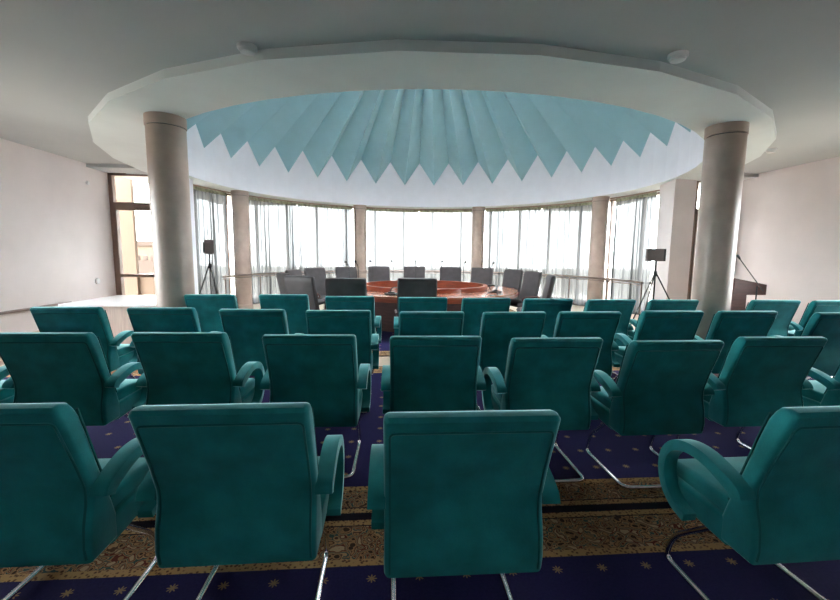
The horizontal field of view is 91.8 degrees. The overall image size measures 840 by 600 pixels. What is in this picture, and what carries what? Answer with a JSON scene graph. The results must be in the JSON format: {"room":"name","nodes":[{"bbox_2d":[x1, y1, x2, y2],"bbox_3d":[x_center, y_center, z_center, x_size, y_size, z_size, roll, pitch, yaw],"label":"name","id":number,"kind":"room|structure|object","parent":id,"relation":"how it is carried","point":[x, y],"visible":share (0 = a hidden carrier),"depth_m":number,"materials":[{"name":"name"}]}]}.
{"room":"assembly chamber","nodes":[
{"label":"assembly chamber","id":0,"kind":"room"},
{"bbox_2d":[0,138,115,331],"bbox_3d":[-5.944,-0.589,2.388,0.200,3.500,12.140,0,7,-4],"label":"wall","id":1,"kind":"structure","parent":0,"point":[56,231],"depth_m":6.76,"materials":[{"name":"paint"}]},
{"bbox_2d":[0,301,71,314],"bbox_3d":[-5.791,0.660,1.867,0.035,0.040,10.800,0,7,-4],"label":"trim","id":2,"kind":"structure","parent":1,"relation":"attached to","point":[56,304],"depth_m":6.30,"materials":[{"name":"metal"}]},
{"bbox_2d":[86,163,147,173],"bbox_3d":[-5.628,-2.577,7.971,1.252,0.115,0.670,0,7,-4],"label":"trim","id":3,"kind":"structure","parent":1,"relation":"attached to","point":[108,168],"depth_m":7.71,"materials":[{"name":"paint"}]},
{"bbox_2d":[107,173,153,294],"bbox_3d":[-5.665,-1.046,8.422,1.252,3.040,0.120,0,7,-4],"label":"window","id":4,"kind":"structure","parent":1,"relation":"in","point":[115,206],"depth_m":8.29,"materials":[{"name":"brown wood"}]},
{"bbox_2d":[189,179,198,293],"bbox_3d":[-4.988,-1.058,8.597,0.306,3.038,1.078,-1,7,-16],"label":"wall","id":5,"kind":"structure","parent":0,"point":[190,180],"depth_m":8.85,"materials":[{"name":"paint"}]},
{"bbox_2d":[0,293,638,366],"bbox_3d":[0.278,0.917,6.082,13.166,0.200,18.600,0,7,-4],"label":"floor","id":6,"kind":"structure","parent":0,"point":[382,360],"depth_m":10.76,"materials":[{"name":"beige tile"}]},
{"bbox_2d":[58,295,155,343],"bbox_3d":[-4.118,0.360,6.347,1.870,0.749,1.240,0,7,-4],"label":"desk","id":7,"kind":"object","parent":6,"relation":"on","point":[116,306],"visible":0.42,"depth_m":5.77,"materials":[{"name":"white laminate"}]},
{"bbox_2d":[143,111,194,306],"bbox_3d":[-2.942,-0.597,4.851,0.443,3.018,0.443,0,7,-4],"label":"column","id":8,"kind":"structure","parent":6,"relation":"on","point":[165,133],"depth_m":4.65,"materials":[{"name":"paint"}]},
{"bbox_2d":[199,254,217,293],"bbox_3d":[-4.423,-0.228,8.391,0.655,1.432,0.752,-2,7,-24],"label":"tripod","id":9,"kind":"object","parent":6,"relation":"on","point":[209,263],"visible":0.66,"depth_m":8.36,"materials":[{"name":"black metal"}]},
{"bbox_2d":[203,240,213,253],"bbox_3d":[-4.324,-1.085,8.321,0.195,0.290,0.160,-3,7,-29],"label":"speaker","id":10,"kind":"object","parent":9,"relation":"on","point":[208,245],"visible":1,"depth_m":8.27},
{"bbox_2d":[231,190,252,308],"bbox_3d":[-4.599,-1.264,10.521,0.443,3.018,0.443,0,7,-4],"label":"column","id":11,"kind":"structure","parent":6,"relation":"on","point":[239,198],"depth_m":10.36,"materials":[{"name":"stone"}]},
{"bbox_2d":[353,205,366,281],"bbox_3d":[-1.963,-1.559,13.344,0.443,3.018,0.443,0,7,-4],"label":"column","id":12,"kind":"structure","parent":6,"relation":"on","point":[359,211],"depth_m":13.13,"materials":[{"name":"paint"}]},
{"bbox_2d":[2,366,814,524],"bbox_3d":[0.558,1.060,3.923,11.500,0.010,3.092,0,7,-4],"label":"rug","id":13,"kind":"object","parent":6,"relation":"on","point":[629,459],"visible":0.02,"depth_m":3.07,"materials":[{"name":"carpet"}]},
{"bbox_2d":[0,365,14,402],"bbox_3d":[-3.115,0.647,2.766,0.684,0.973,0.610,0,7,-4],"label":"chair","id":14,"kind":"object","parent":13,"relation":"on","point":[6,395],"visible":0.08,"depth_m":2.79,"materials":[{"name":"teal fabric"}]},
{"bbox_2d":[0,380,14,399],"bbox_3d":[-3.122,0.643,2.850,0.528,0.085,0.440,0,7,-4],"label":"seat cushion","id":15,"kind":"object","parent":14,"relation":"on","point":[5,394],"depth_m":2.82,"materials":[{"name":"teal fabric"}]},
{"bbox_2d":[0,332,146,425],"bbox_3d":[-2.329,0.650,2.809,0.684,0.973,0.610,0,7,-4],"label":"chair","id":16,"kind":"object","parent":13,"relation":"on","point":[71,368],"visible":0.74,"depth_m":2.60,"materials":[{"name":"teal fabric"}]},
{"bbox_2d":[116,379,141,399],"bbox_3d":[-2.334,0.646,2.894,0.528,0.085,0.440,0,7,-4],"label":"seat cushion","id":17,"kind":"object","parent":16,"relation":"on","point":[127,390],"depth_m":2.91,"materials":[{"name":"teal fabric"}]},
{"bbox_2d":[29,307,136,378],"bbox_3d":[-3.178,0.511,3.941,0.684,0.973,0.610,0,7,-6],"label":"chair","id":18,"kind":"object","parent":13,"relation":"on","point":[95,320],"visible":0.36,"depth_m":3.68,"materials":[{"name":"teal fabric"}]},
{"bbox_2d":[117,344,133,355],"bbox_3d":[-3.187,0.507,4.026,0.528,0.085,0.440,0,7,-6],"label":"seat cushion","id":19,"kind":"object","parent":18,"relation":"on","point":[124,349],"depth_m":4.06,"materials":[{"name":"teal fabric"}]},
{"bbox_2d":[127,307,219,373],"bbox_3d":[-2.337,0.518,3.959,0.684,0.973,0.610,0,7,-4],"label":"chair","id":20,"kind":"object","parent":13,"relation":"on","point":[142,319],"visible":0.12,"depth_m":3.65,"materials":[{"name":"teal fabric"}]},
{"bbox_2d":[131,332,264,404],"bbox_3d":[-1.518,0.652,2.864,0.684,0.973,0.610,0,7,-2],"label":"chair","id":21,"kind":"object","parent":13,"relation":"on","point":[179,368],"visible":0.76,"depth_m":2.64,"materials":[{"name":"teal fabric"}]},
{"bbox_2d":[240,378,254,397],"bbox_3d":[-1.521,0.649,2.950,0.528,0.085,0.440,0,7,-2],"label":"seat cushion","id":22,"kind":"object","parent":21,"relation":"on","point":[248,391],"depth_m":2.99,"materials":[{"name":"teal fabric"}]},
{"bbox_2d":[184,294,238,331],"bbox_3d":[-2.497,0.386,5.103,0.684,0.973,0.610,0,7,-5],"label":"chair","id":23,"kind":"object","parent":13,"relation":"on","point":[208,306],"visible":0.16,"depth_m":4.82,"materials":[{"name":"teal fabric"}]},
{"bbox_2d":[219,309,303,375],"bbox_3d":[-1.496,0.531,3.927,0.684,0.973,0.610,0,7,-1],"label":"chair","id":24,"kind":"object","parent":13,"relation":"on","point":[246,328],"visible":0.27,"depth_m":3.66,"materials":[{"name":"teal fabric"}]},
{"bbox_2d":[259,294,309,333],"bbox_3d":[-1.661,0.384,5.195,0.684,0.973,0.610,0,7,-5],"label":"chair","id":25,"kind":"object","parent":13,"relation":"on","point":[296,306],"visible":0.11,"depth_m":4.91,"materials":[{"name":"teal fabric"}]},
{"bbox_2d":[260,334,370,478],"bbox_3d":[-0.702,0.664,2.841,0.684,0.973,0.610,0,7,-3],"label":"chair","id":26,"kind":"object","parent":13,"relation":"on","point":[319,370],"visible":0.81,"depth_m":2.63,"materials":[{"name":"teal fabric"}]},
{"bbox_2d":[306,310,378,413],"bbox_3d":[-0.744,0.540,3.918,0.684,0.973,0.610,0,7,-4],"label":"chair","id":27,"kind":"object","parent":13,"relation":"on","point":[356,322],"visible":0.5,"depth_m":3.63,"materials":[{"name":"teal fabric"}]},
{"bbox_2d":[325,296,381,375],"bbox_3d":[-0.834,0.406,5.077,0.684,0.973,0.610,0,7,-2],"label":"chair","id":28,"kind":"object","parent":13,"relation":"on","point":[332,302],"visible":0.37,"depth_m":4.77,"materials":[{"name":"teal fabric"}]},
{"bbox_2d":[394,297,446,335],"bbox_3d":[0.020,0.418,5.051,0.684,0.973,0.610,0,7,-2],"label":"chair","id":29,"kind":"object","parent":13,"relation":"on","point":[405,303],"visible":0.22,"depth_m":4.73,"materials":[{"name":"teal fabric"}]},
{"bbox_2d":[399,311,463,335],"bbox_3d":[0.080,0.552,3.890,0.684,0.973,0.610,0,7,-4],"label":"chair","id":30,"kind":"object","parent":13,"relation":"on","point":[411,323],"visible":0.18,"depth_m":3.58,"materials":[{"name":"teal fabric"}]},
{"bbox_2d":[381,336,485,413],"bbox_3d":[0.080,0.673,2.839,0.684,0.973,0.610,0,7,-3],"label":"chair","id":31,"kind":"object","parent":13,"relation":"on","point":[424,373],"visible":0.77,"depth_m":2.61,"materials":[{"name":"teal fabric"}]},
{"bbox_2d":[461,298,510,335],"bbox_3d":[0.741,0.427,5.045,0.684,0.973,0.610,0,7,-6],"label":"chair","id":32,"kind":"object","parent":13,"relation":"on","point":[473,308],"visible":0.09,"depth_m":4.75,"materials":[{"name":"teal fabric"}]},
{"bbox_2d":[477,312,545,410],"bbox_3d":[0.805,0.555,3.929,0.684,0.973,0.610,0,7,-6],"label":"chair","id":33,"kind":"object","parent":13,"relation":"on","point":[497,329],"visible":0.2,"depth_m":3.66,"materials":[{"name":"teal fabric"}]},
{"bbox_2d":[482,337,602,482],"bbox_3d":[0.819,0.682,2.824,0.684,0.973,0.610,0,7,-4],"label":"chair","id":34,"kind":"object","parent":13,"relation":"on","point":[556,374],"visible":0.82,"depth_m":2.61,"materials":[{"name":"teal fabric"}]},
{"bbox_2d":[491,384,501,402],"bbox_3d":[0.813,0.678,2.909,0.528,0.085,0.440,0,7,-4],"label":"seat cushion","id":35,"kind":"object","parent":34,"relation":"on","point":[495,398],"depth_m":2.92,"materials":[{"name":"teal fabric"}]},
{"bbox_2d":[521,298,572,336],"bbox_3d":[1.469,0.435,5.040,0.684,0.973,0.610,0,7,-3],"label":"chair","id":36,"kind":"object","parent":13,"relation":"on","point":[551,307],"visible":0.16,"depth_m":4.73,"materials":[{"name":"teal fabric"}]},
{"bbox_2d":[541,311,620,375],"bbox_3d":[1.511,0.555,3.997,0.684,0.973,0.610,0,7,-4],"label":"chair","id":37,"kind":"object","parent":13,"relation":"on","point":[602,324],"visible":0.35,"depth_m":3.71,"materials":[{"name":"teal fabric"}]},
{"bbox_2d":[583,299,635,379],"bbox_3d":[2.189,0.444,5.028,0.684,0.973,0.610,0,7,-5],"label":"chair","id":38,"kind":"object","parent":13,"relation":"on","point":[625,306],"visible":0.27,"depth_m":4.72,"materials":[{"name":"teal fabric"}]},
{"bbox_2d":[585,340,723,489],"bbox_3d":[1.530,0.695,2.783,0.684,0.973,0.610,0,7,-5],"label":"chair","id":39,"kind":"object","parent":13,"relation":"on","point":[660,387],"visible":0.83,"depth_m":2.57,"materials":[{"name":"teal fabric"}]},
{"bbox_2d":[590,386,611,408],"bbox_3d":[1.523,0.691,2.868,0.528,0.085,0.440,0,7,-5],"label":"seat cushion","id":40,"kind":"object","parent":39,"relation":"on","point":[601,400],"depth_m":2.84,"materials":[{"name":"teal fabric"}]},
{"bbox_2d":[612,310,703,381],"bbox_3d":[2.338,0.551,4.113,0.684,0.973,0.610,0,7,-3],"label":"chair","id":41,"kind":"object","parent":13,"relation":"on","point":[651,324],"visible":0.41,"depth_m":3.83,"materials":[{"name":"teal fabric"}]},
{"bbox_2d":[614,346,625,355],"bbox_3d":[2.334,0.547,4.198,0.528,0.085,0.440,0,7,-3],"label":"seat cushion","id":42,"kind":"object","parent":41,"relation":"on","point":[620,352],"depth_m":4.23,"materials":[{"name":"teal fabric"}]},
{"bbox_2d":[628,299,698,339],"bbox_3d":[2.956,0.447,5.080,0.684,0.973,0.610,0,7,-2],"label":"chair","id":43,"kind":"object","parent":13,"relation":"on","point":[653,304],"visible":0.15,"depth_m":4.75,"materials":[{"name":"teal fabric"}]},
{"bbox_2d":[628,330,634,336],"bbox_3d":[2.952,0.443,5.165,0.528,0.085,0.440,0,7,-2],"label":"seat cushion","id":44,"kind":"object","parent":43,"relation":"on","point":[630,333],"depth_m":5.20,"materials":[{"name":"teal fabric"}]},
{"bbox_2d":[694,311,777,373],"bbox_3d":[3.068,0.553,4.162,0.684,0.973,0.610,0,7,-4],"label":"chair","id":45,"kind":"object","parent":13,"relation":"on","point":[725,326],"visible":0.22,"depth_m":3.88,"materials":[{"name":"teal fabric"}]},
{"bbox_2d":[676,336,827,449],"bbox_3d":[2.300,0.686,2.930,0.684,0.973,0.610,0,7,-4],"label":"chair","id":46,"kind":"object","parent":13,"relation":"on","point":[758,376],"visible":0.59,"depth_m":2.71,"materials":[{"name":"teal fabric"}]},
{"bbox_2d":[703,395,711,401],"bbox_3d":[2.295,0.682,3.015,0.528,0.085,0.440,0,7,-4],"label":"seat cushion","id":47,"kind":"object","parent":46,"relation":"on","point":[706,398],"depth_m":2.89,"materials":[{"name":"teal fabric"}]},
{"bbox_2d":[745,300,800,335],"bbox_3d":[4.228,0.450,5.170,0.684,0.973,0.610,0,7,-1],"label":"chair","id":48,"kind":"object","parent":13,"relation":"on","point":[786,309],"visible":0.29,"depth_m":4.87,"materials":[{"name":"teal fabric"}]},
{"bbox_2d":[766,312,839,379],"bbox_3d":[3.929,0.568,4.117,0.684,0.973,0.610,0,7,-5],"label":"chair","id":49,"kind":"object","parent":13,"relation":"on","point":[824,324],"visible":0.27,"depth_m":3.87,"materials":[{"name":"teal fabric"}]},
{"bbox_2d":[788,300,839,378],"bbox_3d":[4.947,0.456,5.189,0.684,0.973,0.610,0,7,-4],"label":"chair","id":50,"kind":"object","parent":13,"relation":"on","point":[815,306],"visible":0.16,"depth_m":4.88,"materials":[{"name":"teal fabric"}]},
{"bbox_2d":[788,330,794,335],"bbox_3d":[4.941,0.452,5.274,0.528,0.085,0.440,0,7,-4],"label":"seat cushion","id":51,"kind":"object","parent":50,"relation":"on","point":[790,333],"depth_m":5.18,"materials":[{"name":"teal fabric"}]},
{"bbox_2d":[802,364,839,406],"bbox_3d":[3.111,0.690,2.970,0.684,0.973,0.610,0,7,-5],"label":"chair","id":52,"kind":"object","parent":13,"relation":"on","point":[826,391],"visible":0.3,"depth_m":2.85,"materials":[{"name":"teal fabric"}]},
{"bbox_2d":[802,380,825,401],"bbox_3d":[3.103,0.686,3.055,0.528,0.085,0.440,0,7,-5],"label":"seat cushion","id":53,"kind":"object","parent":52,"relation":"on","point":[818,394],"depth_m":2.97,"materials":[{"name":"teal fabric"}]},
{"bbox_2d":[0,505,839,599],"bbox_3d":[0.847,1.510,0.023,11.500,0.010,4.776,0,7,-4],"label":"rug","id":54,"kind":"object","parent":6,"relation":"on","point":[606,553],"visible":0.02,"depth_m":1.90,"materials":[{"name":"carpet"}]},
{"bbox_2d":[0,402,156,599],"bbox_3d":[-1.483,0.793,1.642,0.684,0.973,0.610,0,7,-4],"label":"chair","id":55,"kind":"object","parent":54,"relation":"on","point":[61,503],"visible":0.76,"depth_m":1.45,"materials":[{"name":"teal fabric"}]},
{"bbox_2d":[98,457,148,507],"bbox_3d":[-1.489,0.789,1.727,0.528,0.085,0.440,0,7,-4],"label":"seat cushion","id":56,"kind":"object","parent":55,"relation":"on","point":[128,487],"depth_m":1.73,"materials":[{"name":"teal fabric"}]},
{"bbox_2d":[128,402,343,599],"bbox_3d":[-0.680,0.799,1.667,0.684,0.973,0.610,0,7,-5],"label":"chair","id":57,"kind":"object","parent":54,"relation":"on","point":[234,483],"visible":1,"depth_m":1.45,"materials":[{"name":"teal fabric"}]},
{"bbox_2d":[367,409,560,599],"bbox_3d":[0.145,0.812,1.629,0.684,0.973,0.610,0,7,-4],"label":"chair","id":58,"kind":"object","parent":54,"relation":"on","point":[451,493],"visible":1,"depth_m":1.41,"materials":[{"name":"teal fabric"}]},
{"bbox_2d":[658,406,839,599],"bbox_3d":[1.485,0.817,1.713,0.684,0.973,0.610,0,7,-5],"label":"chair","id":59,"kind":"object","parent":54,"relation":"on","point":[776,504],"visible":1,"depth_m":1.51,"materials":[{"name":"teal fabric"}]},
{"bbox_2d":[677,457,747,510],"bbox_3d":[1.477,0.813,1.798,0.528,0.085,0.440,0,7,-5],"label":"seat cushion","id":60,"kind":"object","parent":59,"relation":"on","point":[692,475],"depth_m":1.79,"materials":[{"name":"teal fabric"}]},
{"bbox_2d":[372,309,515,356],"bbox_3d":[0.144,0.533,8.485,5.050,0.010,5.030,0,7,-4],"label":"rug","id":61,"kind":"object","parent":6,"relation":"on","point":[384,346],"visible":0.14,"depth_m":6.67,"materials":[{"name":"carpet"}]},
{"bbox_2d":[276,272,289,293],"bbox_3d":[-2.077,0.084,7.154,0.691,1.133,0.654,-4,8,-36],"label":"office chair","id":62,"kind":"object","parent":61,"relation":"on","point":[280,276],"visible":0.05,"depth_m":6.97,"materials":[{"name":"fabric"}]},
{"bbox_2d":[284,275,325,309],"bbox_3d":[-1.684,0.168,6.465,0.654,1.133,0.691,4,7,28],"label":"office chair","id":63,"kind":"object","parent":61,"relation":"on","point":[294,284],"visible":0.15,"depth_m":6.10,"materials":[{"name":"grey leather"}]},
{"bbox_2d":[285,269,324,304],"bbox_3d":[-2.321,-0.062,8.412,0.691,1.133,0.654,2,7,11],"label":"office chair","id":64,"kind":"object","parent":61,"relation":"on","point":[297,272],"visible":0.16,"depth_m":8.46,"materials":[{"name":"grey leather"}]},
{"bbox_2d":[304,267,325,308],"bbox_3d":[-2.180,-0.155,9.238,0.691,1.133,0.654,5,8,35],"label":"office chair","id":65,"kind":"object","parent":61,"relation":"on","point":[319,274],"visible":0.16,"depth_m":9.35,"materials":[{"name":"grey leather"}]},
{"bbox_2d":[325,278,366,295],"bbox_3d":[-1.052,0.217,6.095,0.654,1.133,0.691,1,7,0],"label":"office chair","id":66,"kind":"object","parent":61,"relation":"on","point":[333,286],"visible":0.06,"depth_m":5.71,"materials":[{"name":"leather"}]},
{"bbox_2d":[335,266,357,277],"bbox_3d":[-1.720,-0.260,10.193,0.654,1.133,0.691,-4,8,-34],"label":"office chair","id":67,"kind":"object","parent":61,"relation":"on","point":[340,272],"visible":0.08,"depth_m":10.33,"materials":[{"name":"fabric"}]},
{"bbox_2d":[368,266,389,281],"bbox_3d":[-1.026,-0.311,10.704,0.654,1.133,0.691,-1,7,-16],"label":"office chair","id":68,"kind":"object","parent":61,"relation":"on","point":[378,273],"visible":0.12,"depth_m":10.89,"materials":[{"name":"grey leather"}]},
{"bbox_2d":[404,266,424,277],"bbox_3d":[-0.133,-0.331,10.963,0.654,1.133,0.691,0,7,-4],"label":"office chair","id":69,"kind":"object","parent":61,"relation":"on","point":[409,271],"visible":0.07,"depth_m":11.16,"materials":[{"name":"fabric"}]},
{"bbox_2d":[394,278,436,316],"bbox_3d":[-0.066,0.207,6.269,0.654,1.133,0.691,0,7,-4],"label":"office chair","id":70,"kind":"object","parent":61,"relation":"on","point":[406,287],"visible":0.27,"depth_m":5.89,"materials":[{"name":"black leather"}]},
{"bbox_2d":[367,280,517,331],"bbox_3d":[0.096,0.059,8.947,3.980,0.825,4.120,0,7,-4],"label":"conference table","id":71,"kind":"object","parent":61,"relation":"on","point":[455,291],"visible":0.43,"depth_m":7.78,"materials":[{"name":"brown wood"}]},
{"bbox_2d":[384,287,396,294],"bbox_3d":[-0.502,-0.167,7.346,0.267,0.142,0.160,3,7,22],"label":"desk microphone","id":72,"kind":"object","parent":71,"relation":"on","point":[390,292],"visible":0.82,"depth_m":7.30,"materials":[{"name":"black plastic"}]},
{"bbox_2d":[489,285,501,292],"bbox_3d":[1.488,-0.218,7.985,0.160,0.142,0.267,5,8,33],"label":"desk microphone","id":73,"kind":"object","parent":71,"relation":"on","point":[496,290],"visible":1,"depth_m":7.91,"materials":[{"name":"black plastic"}]},
{"bbox_2d":[440,267,460,280],"bbox_3d":[0.799,-0.307,10.838,0.654,1.133,0.691,1,7,6],"label":"office chair","id":74,"kind":"object","parent":61,"relation":"on","point":[447,273],"visible":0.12,"depth_m":11.03,"materials":[{"name":"fabric"}]},
{"bbox_2d":[471,268,492,283],"bbox_3d":[1.494,-0.246,10.376,0.654,1.133,0.691,3,7,24],"label":"office chair","id":75,"kind":"object","parent":61,"relation":"on","point":[478,275],"visible":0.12,"depth_m":10.54,"materials":[{"name":"grey leather"}]},
{"bbox_2d":[502,269,522,298],"bbox_3d":[1.971,-0.153,9.606,0.691,1.133,0.654,-3,8,-32],"label":"office chair","id":76,"kind":"object","parent":61,"relation":"on","point":[512,278],"visible":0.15,"depth_m":9.63,"materials":[{"name":"grey leather"}]},
{"bbox_2d":[510,271,541,306],"bbox_3d":[2.147,-0.052,8.745,0.691,1.133,0.654,-2,7,-19],"label":"office chair","id":77,"kind":"object","parent":61,"relation":"on","point":[531,282],"visible":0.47,"depth_m":8.69,"materials":[{"name":"grey leather"}]},
{"bbox_2d":[516,274,555,311],"bbox_3d":[2.052,0.097,7.434,0.691,1.133,0.654,2,7,10],"label":"office chair","id":78,"kind":"object","parent":61,"relation":"on","point":[550,279],"visible":0.16,"depth_m":7.13,"materials":[{"name":"fabric"}]},
{"bbox_2d":[471,207,484,268],"bbox_3d":[1.907,-1.534,13.491,0.443,3.018,0.443,0,7,-4],"label":"column","id":79,"kind":"structure","parent":6,"relation":"on","point":[478,213],"depth_m":13.27,"materials":[{"name":"stone"}]},
{"bbox_2d":[587,196,609,299],"bbox_3d":[4.744,-1.204,10.876,0.443,3.018,0.443,0,7,-4],"label":"column","id":80,"kind":"structure","parent":6,"relation":"on","point":[600,204],"depth_m":10.70,"materials":[{"name":"stone"}]},
{"bbox_2d":[630,261,669,324],"bbox_3d":[4.354,-0.044,7.797,0.954,1.394,1.097,-2,7,-19],"label":"tripod","id":81,"kind":"object","parent":6,"relation":"on","point":[655,274],"visible":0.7,"depth_m":7.77,"materials":[{"name":"black plastic"}]},
{"bbox_2d":[645,249,665,260],"bbox_3d":[4.484,-0.858,7.753,0.330,0.235,0.120,1,7,4],"label":"speaker","id":82,"kind":"object","parent":81,"relation":"on","point":[651,254],"visible":1,"depth_m":7.70},
{"bbox_2d":[691,121,749,376],"bbox_3d":[3.588,-0.539,4.958,0.443,3.018,0.443,0,7,-4],"label":"column","id":83,"kind":"structure","parent":6,"relation":"on","point":[725,143],"depth_m":4.77,"materials":[{"name":"paint"}]},
{"bbox_2d":[730,278,766,310],"bbox_3d":[5.739,0.159,7.358,0.600,1.129,0.440,0,7,-4],"label":"lectern","id":84,"kind":"object","parent":6,"relation":"on","point":[741,288],"visible":0.29,"depth_m":7.11,"materials":[{"name":"brown wood"}]},
{"bbox_2d":[736,255,762,299],"bbox_3d":[5.534,0.005,6.869,0.511,1.532,0.459,4,7,28],"label":"microphone stand","id":85,"kind":"object","parent":6,"relation":"on","point":[737,256],"visible":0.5,"depth_m":6.78,"materials":[{"name":"black metal"}]},
{"bbox_2d":[0,0,839,210],"bbox_3d":[0.329,-2.388,5.502,13.166,0.300,18.200,0,7,-4],"label":"ceiling","id":86,"kind":"structure","parent":0,"point":[59,59],"depth_m":3.04,"materials":[{"name":"paint"}]},
{"bbox_2d":[237,41,256,55],"bbox_3d":[-1.357,-1.963,3.196,0.150,0.056,0.150,0,7,-4],"label":"smoke detector","id":87,"kind":"object","parent":86,"relation":"attached to","point":[246,48],"visible":1,"depth_m":3.15,"materials":[{"name":"white plastic"}]},
{"bbox_2d":[667,50,688,63],"bbox_3d":[2.059,-1.933,3.251,0.150,0.056,0.150,0,7,-4],"label":"smoke detector","id":88,"kind":"object","parent":86,"relation":"attached to","point":[678,56],"visible":1,"depth_m":3.21,"materials":[{"name":"white plastic"}]},
{"bbox_2d":[765,148,776,152],"bbox_3d":[5.229,-2.221,6.067,0.140,0.056,0.140,0,7,-4],"label":"smoke detector","id":89,"kind":"object","parent":86,"relation":"attached to","point":[769,150],"visible":0.94,"depth_m":6.03,"materials":[{"name":"white plastic"}]},
{"bbox_2d":[186,89,690,184],"bbox_3d":[0.181,-4.454,8.382,9.686,2.525,9.686,0,7,-4],"label":"ceiling","id":90,"kind":"structure","parent":0,"point":[435,129],"depth_m":10.85,"materials":[{"name":"teal fabric"}]},
{"bbox_2d":[187,89,703,206],"bbox_3d":[0.169,-3.308,8.513,9.998,1.602,9.998,0,7,-4],"label":"wall","id":91,"kind":"structure","parent":0,"point":[658,162],"depth_m":11.37,"materials":[{"name":"white paint"}]},
{"bbox_2d":[126,173,700,199],"bbox_3d":[-0.042,-2.979,11.331,12.139,0.297,6.597,0,7,-4],"label":"trim","id":92,"kind":"structure","parent":91,"relation":"attached to","point":[126,173],"depth_m":8.55,"materials":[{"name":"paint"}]},
{"bbox_2d":[193,184,659,209],"bbox_3d":[-0.019,-2.830,11.490,10.784,0.030,5.063,0,7,-4],"label":"track","id":93,"kind":"object","parent":91,"relation":"attached to","point":[193,184],"visible":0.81,"depth_m":12.38,"materials":[{"name":"metal"}]},
{"bbox_2d":[193,186,229,293],"bbox_3d":[-5.133,-1.209,9.958,0.136,2.945,1.234,2,7,11],"label":"curtain","id":94,"kind":"object","parent":93,"relation":"hanging from","point":[209,205],"visible":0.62,"depth_m":9.98,"materials":[{"name":"white fabric"}]},
{"bbox_2d":[249,197,296,303],"bbox_3d":[-4.370,-1.399,11.691,0.241,2.945,2.038,5,8,33],"label":"curtain","id":95,"kind":"object","parent":93,"relation":"hanging from","point":[273,223],"visible":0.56,"depth_m":11.78,"materials":[{"name":"white fabric"}]},
{"bbox_2d":[297,203,352,277],"bbox_3d":[-3.027,-1.547,13.111,1.845,2.945,0.227,-4,8,-36],"label":"curtain","id":96,"kind":"object","parent":93,"relation":"hanging from","point":[325,233],"visible":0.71,"depth_m":13.05,"materials":[{"name":"white fabric"}]},
{"bbox_2d":[366,208,418,281],"bbox_3d":[-1.024,-1.625,13.981,1.966,2.945,0.122,-1,7,-12],"label":"curtain","id":97,"kind":"object","parent":93,"relation":"hanging from","point":[391,234],"visible":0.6,"depth_m":13.98,"materials":[{"name":"white fabric"}]},
{"bbox_2d":[419,210,471,281],"bbox_3d":[0.931,-1.615,14.075,1.938,2.945,0.146,2,7,8],"label":"curtain","id":98,"kind":"object","parent":93,"relation":"hanging from","point":[445,235],"visible":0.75,"depth_m":14.04,"materials":[{"name":"white fabric"}]},
{"bbox_2d":[484,207,540,298],"bbox_3d":[3.003,-1.508,13.334,1.861,2.945,0.184,5,8,32],"label":"curtain","id":99,"kind":"object","parent":93,"relation":"hanging from","point":[512,235],"visible":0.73,"depth_m":13.29,"materials":[{"name":"white fabric"}]},
{"bbox_2d":[540,202,591,305],"bbox_3d":[4.431,-1.342,12.021,0.230,2.945,1.974,-4,8,-36],"label":"curtain","id":100,"kind":"object","parent":93,"relation":"hanging from","point":[567,227],"visible":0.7,"depth_m":12.11,"materials":[{"name":"white fabric"}]},
{"bbox_2d":[610,192,656,314],"bbox_3d":[5.350,-1.131,10.261,0.142,2.945,1.288,-1,7,-17],"label":"curtain","id":101,"kind":"object","parent":93,"relation":"hanging from","point":[634,215],"visible":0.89,"depth_m":10.23,"materials":[{"name":"white fabric"}]},
{"bbox_2d":[88,39,776,208],"bbox_3d":[0.162,-2.627,8.591,11.127,0.232,11.127,0,7,-4],"label":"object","id":102,"kind":"structure","parent":91,"relation":"attached to","point":[693,100],"depth_m":3.67,"materials":[{"name":"paint"}]},
{"bbox_2d":[652,179,696,299],"bbox_3d":[5.389,-0.968,8.786,0.471,3.038,1.266,2,7,11],"label":"wall","id":103,"kind":"structure","parent":0,"point":[677,197],"depth_m":8.29,"materials":[{"name":"paint"}]},
{"bbox_2d":[734,156,839,323],"bbox_3d":[7.016,-0.514,2.944,0.200,3.500,11.320,0,7,-4],"label":"wall","id":104,"kind":"structure","parent":0,"point":[788,239],"depth_m":7.18,"materials":[{"name":"paint"}]},
{"bbox_2d":[687,181,700,299],"bbox_3d":[6.027,-0.926,8.476,0.954,3.040,0.120,0,7,-4],"label":"window","id":105,"kind":"structure","parent":104,"relation":"in","point":[698,182],"depth_m":8.38,"materials":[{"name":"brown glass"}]},
{"bbox_2d":[743,173,758,179],"bbox_3d":[6.048,-2.466,8.098,0.974,0.115,0.520,0,7,-4],"label":"trim","id":106,"kind":"structure","parent":104,"relation":"attached to","point":[746,175],"depth_m":7.87,"materials":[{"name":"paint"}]},
{"bbox_3d":[-0.078,0.083,11.922,11.605,0.120,5.620,0,7,-4],"label":"wall","id":107,"kind":"structure","parent":0,"visible":0},
{"bbox_2d":[222,192,659,313],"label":"window","id":108,"kind":"structure","parent":107,"relation":"in","point":[612,201],"depth_m":11.05,"materials":[{"name":"wood"}]},
{"label":"outside","id":109,"kind":"structure","parent":0,"visible":0},
{"bbox_2d":[230,266,653,301],"bbox_3d":[-1.530,3.327,20.458,240.000,0.300,280.000,0,7,-4],"label":"ground","id":110,"kind":"structure","parent":109,"point":[231,267],"depth_m":74.88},
{"bbox_2d":[115,176,154,294],"bbox_3d":[-7.569,0.057,10.210,3.420,8.400,0.330,0,7,-4],"label":"building wing","id":111,"kind":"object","parent":110,"relation":"on","point":[124,186],"visible":0.05,"depth_m":9.93},
{"bbox_2d":[137,241,153,272],"bbox_3d":[-25.700,-2.091,36.486,8.150,6.300,5.850,0,7,-4],"label":"house","id":112,"kind":"structure","parent":110,"relation":"on","point":[145,251],"depth_m":33.81,"materials":[{"name":"beige"}]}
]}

